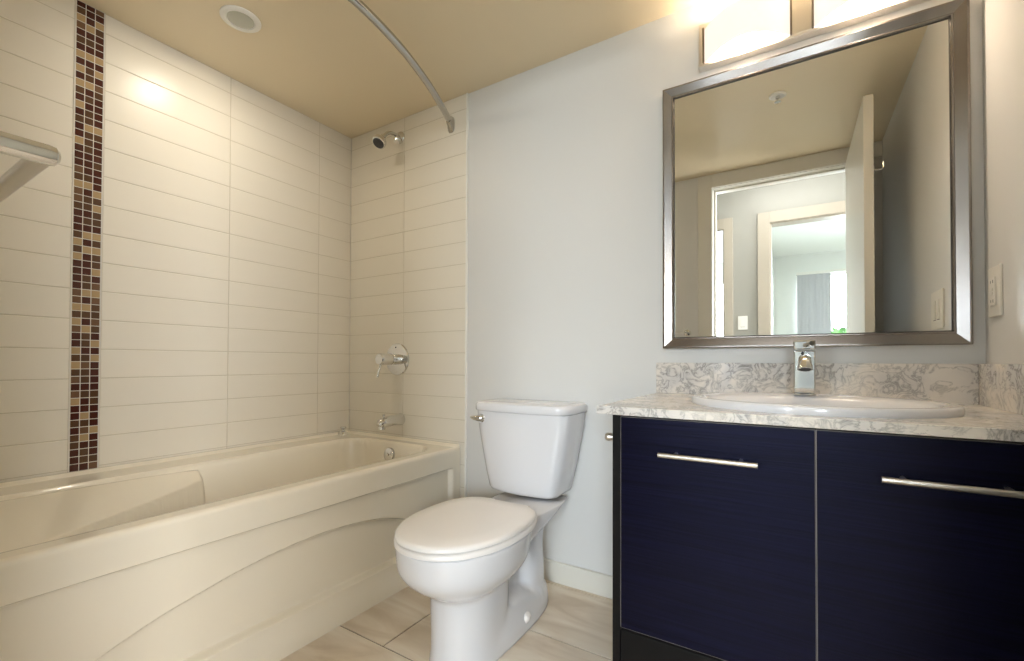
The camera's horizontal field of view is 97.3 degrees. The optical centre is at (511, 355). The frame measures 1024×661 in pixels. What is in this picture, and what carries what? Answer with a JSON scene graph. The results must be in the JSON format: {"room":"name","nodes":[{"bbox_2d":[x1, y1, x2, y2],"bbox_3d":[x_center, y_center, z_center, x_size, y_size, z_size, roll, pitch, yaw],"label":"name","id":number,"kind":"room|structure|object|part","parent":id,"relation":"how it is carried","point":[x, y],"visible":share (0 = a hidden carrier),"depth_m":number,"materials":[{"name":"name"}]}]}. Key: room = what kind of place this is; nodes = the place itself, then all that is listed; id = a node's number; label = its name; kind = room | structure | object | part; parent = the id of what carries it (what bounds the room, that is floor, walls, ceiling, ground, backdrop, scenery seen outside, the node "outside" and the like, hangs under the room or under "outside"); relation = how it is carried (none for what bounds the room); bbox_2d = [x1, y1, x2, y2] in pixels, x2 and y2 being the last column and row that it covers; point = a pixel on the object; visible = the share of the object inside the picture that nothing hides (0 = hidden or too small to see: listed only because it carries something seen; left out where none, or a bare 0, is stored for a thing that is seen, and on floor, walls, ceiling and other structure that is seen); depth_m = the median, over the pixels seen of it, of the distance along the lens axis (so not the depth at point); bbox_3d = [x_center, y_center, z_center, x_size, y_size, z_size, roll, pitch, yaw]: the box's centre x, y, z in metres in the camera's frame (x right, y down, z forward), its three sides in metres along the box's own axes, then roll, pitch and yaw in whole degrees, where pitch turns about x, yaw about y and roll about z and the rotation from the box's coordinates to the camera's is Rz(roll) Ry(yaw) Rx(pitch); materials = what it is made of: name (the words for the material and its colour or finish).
{"room":"bathroom","nodes":[
{"label":"bathroom","id":0,"kind":"room"},
{"bbox_2d":[0,0,351,482],"bbox_3d":[-1.403,-0.160,1.828,0.122,2.240,1.708,0,-1,32],"label":"wall","id":1,"kind":"structure","parent":0,"point":[177,284],"depth_m":1.75,"materials":[{"name":"white tile"}]},
{"bbox_2d":[79,0,705,138],"bbox_3d":[-0.249,-1.265,1.190,2.765,0.060,1.820,0,-1,32],"label":"ceiling","id":2,"kind":"structure","parent":0,"point":[325,61],"depth_m":1.75,"materials":[{"name":"beige paint"}]},
{"bbox_2d":[219,5,260,32],"bbox_3d":[-0.992,-1.227,1.648,0.132,0.008,0.132,0,-1,32],"label":"recessed light","id":3,"kind":"object","parent":2,"relation":"in","point":[239,18],"visible":1,"depth_m":1.64,"materials":[{"name":"white plastic"}]},
{"bbox_2d":[280,580,612,660],"bbox_3d":[-0.256,0.945,1.160,2.765,0.080,1.820,0,-1,32],"label":"floor","id":4,"kind":"structure","parent":0,"point":[575,624],"depth_m":1.47,"materials":[{"name":"beige tile"}]},
{"bbox_2d":[0,430,459,660],"bbox_3d":[-0.986,0.654,1.612,0.807,0.509,1.592,0,-1,32],"label":"bathtub","id":5,"kind":"object","parent":4,"relation":"on","point":[261,551],"visible":0.92,"depth_m":1.33,"materials":[{"name":"beige plastic"}]},
{"bbox_2d":[0,430,459,561],"bbox_3d":[-0.995,0.588,1.618,0.785,0.376,1.592,0,-1,32],"label":"basin","id":6,"kind":"object","parent":5,"relation":"in","point":[327,497],"depth_m":1.50,"materials":[{"name":"white ceramic"}]},
{"bbox_2d":[338,426,348,435],"bbox_3d":[-0.903,0.400,2.413,0.056,0.045,0.056,0,-1,32],"label":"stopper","id":7,"kind":"object","parent":5,"relation":"on","point":[343,431],"visible":1,"depth_m":2.40,"materials":[{"name":"silver metal"}]},
{"bbox_3d":[-0.598,0.482,2.197,0.068,0.069,0.028,0,-1,32],"label":"overflow plate","id":8,"kind":"part","parent":5,"relation":"part of","materials":[{"name":"silver metal"}]},
{"bbox_2d":[394,398,586,660],"bbox_3d":[-0.086,0.542,1.524,0.434,0.731,0.789,0,-1,32],"label":"toilet","id":9,"kind":"object","parent":4,"relation":"on","point":[478,561],"visible":1,"depth_m":1.39,"materials":[{"name":"white ceramic"}]},
{"bbox_3d":[-0.144,0.524,1.366,0.360,0.018,0.453,0,-1,32],"label":"seat","id":10,"kind":"part","parent":9,"relation":"part of","materials":[{"name":"white plastic"}]},
{"bbox_3d":[-0.144,0.502,1.366,0.356,0.020,0.449,0,-1,32],"label":"lid","id":11,"kind":"part","parent":9,"relation":"part of","materials":[{"name":"white plastic"}]},
{"bbox_3d":[-0.143,0.246,1.778,0.046,0.025,0.027,0,-1,3],"label":"lever arm","id":12,"kind":"part","parent":9,"relation":"part of","materials":[{"name":"silver metal"}]},
{"bbox_3d":[-0.067,0.722,1.489,0.357,0.371,0.736,0,-1,32],"label":"bowl","id":13,"kind":"part","parent":9,"relation":"part of","materials":[{"name":"white ceramic"}]},
{"bbox_3d":[0.063,0.373,1.769,0.412,0.312,0.200,0,-1,32],"label":"tank","id":14,"kind":"part","parent":9,"relation":"part of","materials":[{"name":"white ceramic"}]},
{"bbox_3d":[0.062,0.199,1.769,0.424,0.037,0.218,0,-1,32],"label":"tank lid","id":15,"kind":"part","parent":9,"relation":"part of","materials":[{"name":"white ceramic"}]},
{"bbox_2d":[613,415,1023,660],"bbox_3d":[0.731,0.527,1.122,0.803,0.762,0.621,0,-1,32],"label":"vanity cabinet","id":16,"kind":"object","parent":4,"relation":"on","point":[732,541],"visible":0.93,"depth_m":0.89,"materials":[{"name":"blue wood"}]},
{"bbox_2d":[605,432,612,440],"bbox_3d":[0.300,0.215,1.236,0.047,0.040,0.160,0,-1,32],"label":"toilet paper holder","id":17,"kind":"object","parent":16,"relation":"attached to","point":[608,436],"visible":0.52,"depth_m":1.18,"materials":[{"name":"silver metal"}]},
{"bbox_3d":[0.409,0.529,1.345,0.019,0.762,0.584,0,-1,32],"label":"panel","id":18,"kind":"part","parent":16,"relation":"part of","materials":[{"name":"black wood"}]},
{"bbox_3d":[0.600,0.782,0.891,0.783,0.244,0.019,0,-1,32],"label":"kick panel","id":19,"kind":"part","parent":16,"relation":"part of","materials":[{"name":"black wood"}]},
{"bbox_3d":[0.421,0.224,0.976,0.198,0.012,0.037,0,-1,32],"label":"handle","id":20,"kind":"part","parent":16,"relation":"part of","materials":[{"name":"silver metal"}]},
{"bbox_3d":[0.435,0.402,0.997,0.392,0.507,0.018,0,-1,32],"label":"door","id":21,"kind":"part","parent":16,"relation":"part of","materials":[{"name":"blue wood"}]},
{"bbox_2d":[597,363,1023,441],"bbox_3d":[0.722,0.082,1.144,0.842,0.126,0.608,0,-1,32],"label":"countertop","id":22,"kind":"structure","parent":16,"relation":"on","point":[991,395],"depth_m":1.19,"materials":[{"name":"stone"}]},
{"bbox_2d":[793,340,815,395],"bbox_3d":[0.803,0.033,1.237,0.055,0.153,0.140,0,-1,32],"label":"faucet","id":23,"kind":"object","parent":22,"relation":"on","point":[804,361],"visible":1,"depth_m":1.25,"materials":[{"name":"silver metal"}]},
{"bbox_3d":[0.825,-0.030,1.273,0.052,0.026,0.056,0,-1,32],"label":"lever handle","id":24,"kind":"part","parent":23,"relation":"part of","materials":[{"name":"silver metal"}]},
{"bbox_3d":[0.793,0.016,1.221,0.031,0.043,0.090,0,-1,32],"label":"spout","id":25,"kind":"part","parent":23,"relation":"part of","materials":[{"name":"silver metal"}]},
{"bbox_2d":[691,392,964,418],"bbox_3d":[0.740,0.192,1.120,0.550,0.171,0.470,0,-1,32],"label":"sink","id":26,"kind":"object","parent":22,"relation":"in","point":[835,405],"visible":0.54,"depth_m":1.05,"materials":[{"name":"white ceramic"}]},
{"bbox_3d":[0.767,0.400,0.789,0.385,0.507,0.018,0,-1,32],"label":"door","id":27,"kind":"part","parent":16,"relation":"part of","materials":[{"name":"blue wood"}]},
{"bbox_3d":[0.755,0.222,0.767,0.200,0.012,0.037,0,-1,32],"label":"handle","id":28,"kind":"part","parent":16,"relation":"part of","materials":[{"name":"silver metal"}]},
{"bbox_2d":[349,0,985,575],"bbox_3d":[0.198,-0.154,1.895,2.765,2.240,0.122,0,-1,32],"label":"wall","id":29,"kind":"structure","parent":0,"point":[516,252],"depth_m":1.87,"materials":[{"name":"white paint"}]},
{"bbox_2d":[372,131,404,148],"bbox_3d":[-0.619,-1.087,2.248,0.069,0.137,0.173,0,-1,32],"label":"showerhead","id":30,"kind":"object","parent":29,"relation":"attached to","point":[378,140],"visible":1,"depth_m":2.22,"materials":[{"name":"silver metal"}]},
{"bbox_3d":[-0.609,-1.104,2.269,0.020,0.063,0.122,0,-1,31],"label":"shower arm","id":31,"kind":"part","parent":30,"relation":"part of","materials":[{"name":"silver metal"}]},
{"bbox_2d":[377,413,404,429],"bbox_3d":[-0.604,0.324,2.232,0.062,0.076,0.149,0,-1,32],"label":"tub spout","id":32,"kind":"object","parent":29,"relation":"attached to","point":[397,419],"visible":1,"depth_m":2.21,"materials":[{"name":"silver metal"}]},
{"bbox_2d":[375,343,408,377],"bbox_3d":[-0.624,0.022,2.254,0.164,0.172,0.138,0,-1,32],"label":"shower valve","id":33,"kind":"object","parent":29,"relation":"attached to","point":[396,358],"visible":1,"depth_m":2.28,"materials":[{"name":"silver metal"}]},
{"bbox_3d":[-0.651,0.069,2.209,0.014,0.076,0.033,0,-1,32],"label":"lever","id":34,"kind":"part","parent":33,"relation":"part of","materials":[{"name":"silver metal"}]},
{"bbox_3d":[-0.623,0.018,2.255,0.058,0.058,0.113,0,-1,32],"label":"handle","id":35,"kind":"part","parent":33,"relation":"part of","materials":[{"name":"silver metal"}]},
{"bbox_3d":[-0.590,0.018,2.308,0.164,0.164,0.013,0,-1,32],"label":"trim plate","id":36,"kind":"part","parent":33,"relation":"part of","materials":[{"name":"silver metal"}]},
{"bbox_2d":[348,0,454,132],"bbox_3d":[-0.624,-1.108,1.410,0.251,0.076,1.600,0,-1,32],"label":"shower curtain rod","id":37,"kind":"object","parent":29,"relation":"attached to","point":[360,5],"visible":1,"depth_m":1.64,"materials":[{"name":"silver metal"}]},
{"bbox_2d":[544,558,612,598],"bbox_3d":[0.170,0.874,1.828,0.898,0.083,0.014,0,-1,32],"label":"baseboard","id":38,"kind":"structure","parent":29,"relation":"attached to","point":[590,581],"depth_m":1.76,"materials":[{"name":"beige paint"}]},
{"bbox_2d":[699,0,929,72],"bbox_3d":[0.876,-1.058,1.358,0.597,0.152,0.112,0,-1,32],"label":"vanity light","id":39,"kind":"object","parent":29,"relation":"attached to","point":[744,29],"visible":1,"depth_m":1.39,"materials":[{"name":"white glass"}]},
{"bbox_3d":[0.736,-1.050,1.428,0.248,0.112,0.082,0,-1,32],"label":"lamp shade","id":40,"kind":"part","parent":39,"relation":"part of","materials":[{"name":"beige glass"}]},
{"bbox_3d":[0.998,-1.052,1.264,0.250,0.112,0.082,0,-1,32],"label":"lamp shade","id":41,"kind":"part","parent":39,"relation":"part of","materials":[{"name":"beige glass"}]},
{"bbox_2d":[656,363,978,404],"bbox_3d":[0.869,0.076,1.397,0.822,0.106,0.024,0,-1,32],"label":"backsplash","id":42,"kind":"structure","parent":29,"relation":"attached to","point":[949,383],"depth_m":1.32,"materials":[{"name":"stone"}]},
{"bbox_2d":[663,0,972,347],"bbox_3d":[0.875,-0.487,1.399,0.788,0.919,0.028,0,-1,32],"label":"wall mirror","id":43,"kind":"object","parent":29,"relation":"attached to","point":[821,192],"visible":0.97,"depth_m":1.35,"materials":[{"name":"silver metal"}]},
{"bbox_2d":[982,0,1023,363],"bbox_3d":[0.842,-0.171,0.431,0.120,2.240,1.698,0,-1,32],"label":"wall","id":44,"kind":"structure","parent":0,"point":[1002,20],"depth_m":1.07,"materials":[{"name":"white paint"}]},
{"bbox_2d":[988,264,1002,317],"bbox_3d":[1.192,-0.159,1.115,0.011,0.124,0.078,0,-1,32],"label":"power outlet","id":45,"kind":"object","parent":44,"relation":"attached to","point":[995,274],"visible":1,"depth_m":1.10,"materials":[{"name":"white plastic"}]},
{"bbox_3d":[-0.711,-0.176,0.448,2.531,2.140,0.100,0,-1,32],"label":"wall","id":46,"kind":"structure","parent":0,"visible":0},
{"bbox_2d":[0,131,60,202],"bbox_3d":[-0.687,-0.195,0.544,0.556,0.046,0.089,0,-1,32],"label":"towel bar","id":47,"kind":"object","parent":46,"relation":"attached to","point":[35,156],"visible":1,"depth_m":0.44,"materials":[{"name":"white"}]},
{"bbox_3d":[-0.471,-0.196,0.409,0.046,0.046,0.089,0,-1,32],"label":"bar post","id":48,"kind":"part","parent":47,"relation":"part of","materials":[{"name":"silver metal"}]}
]}

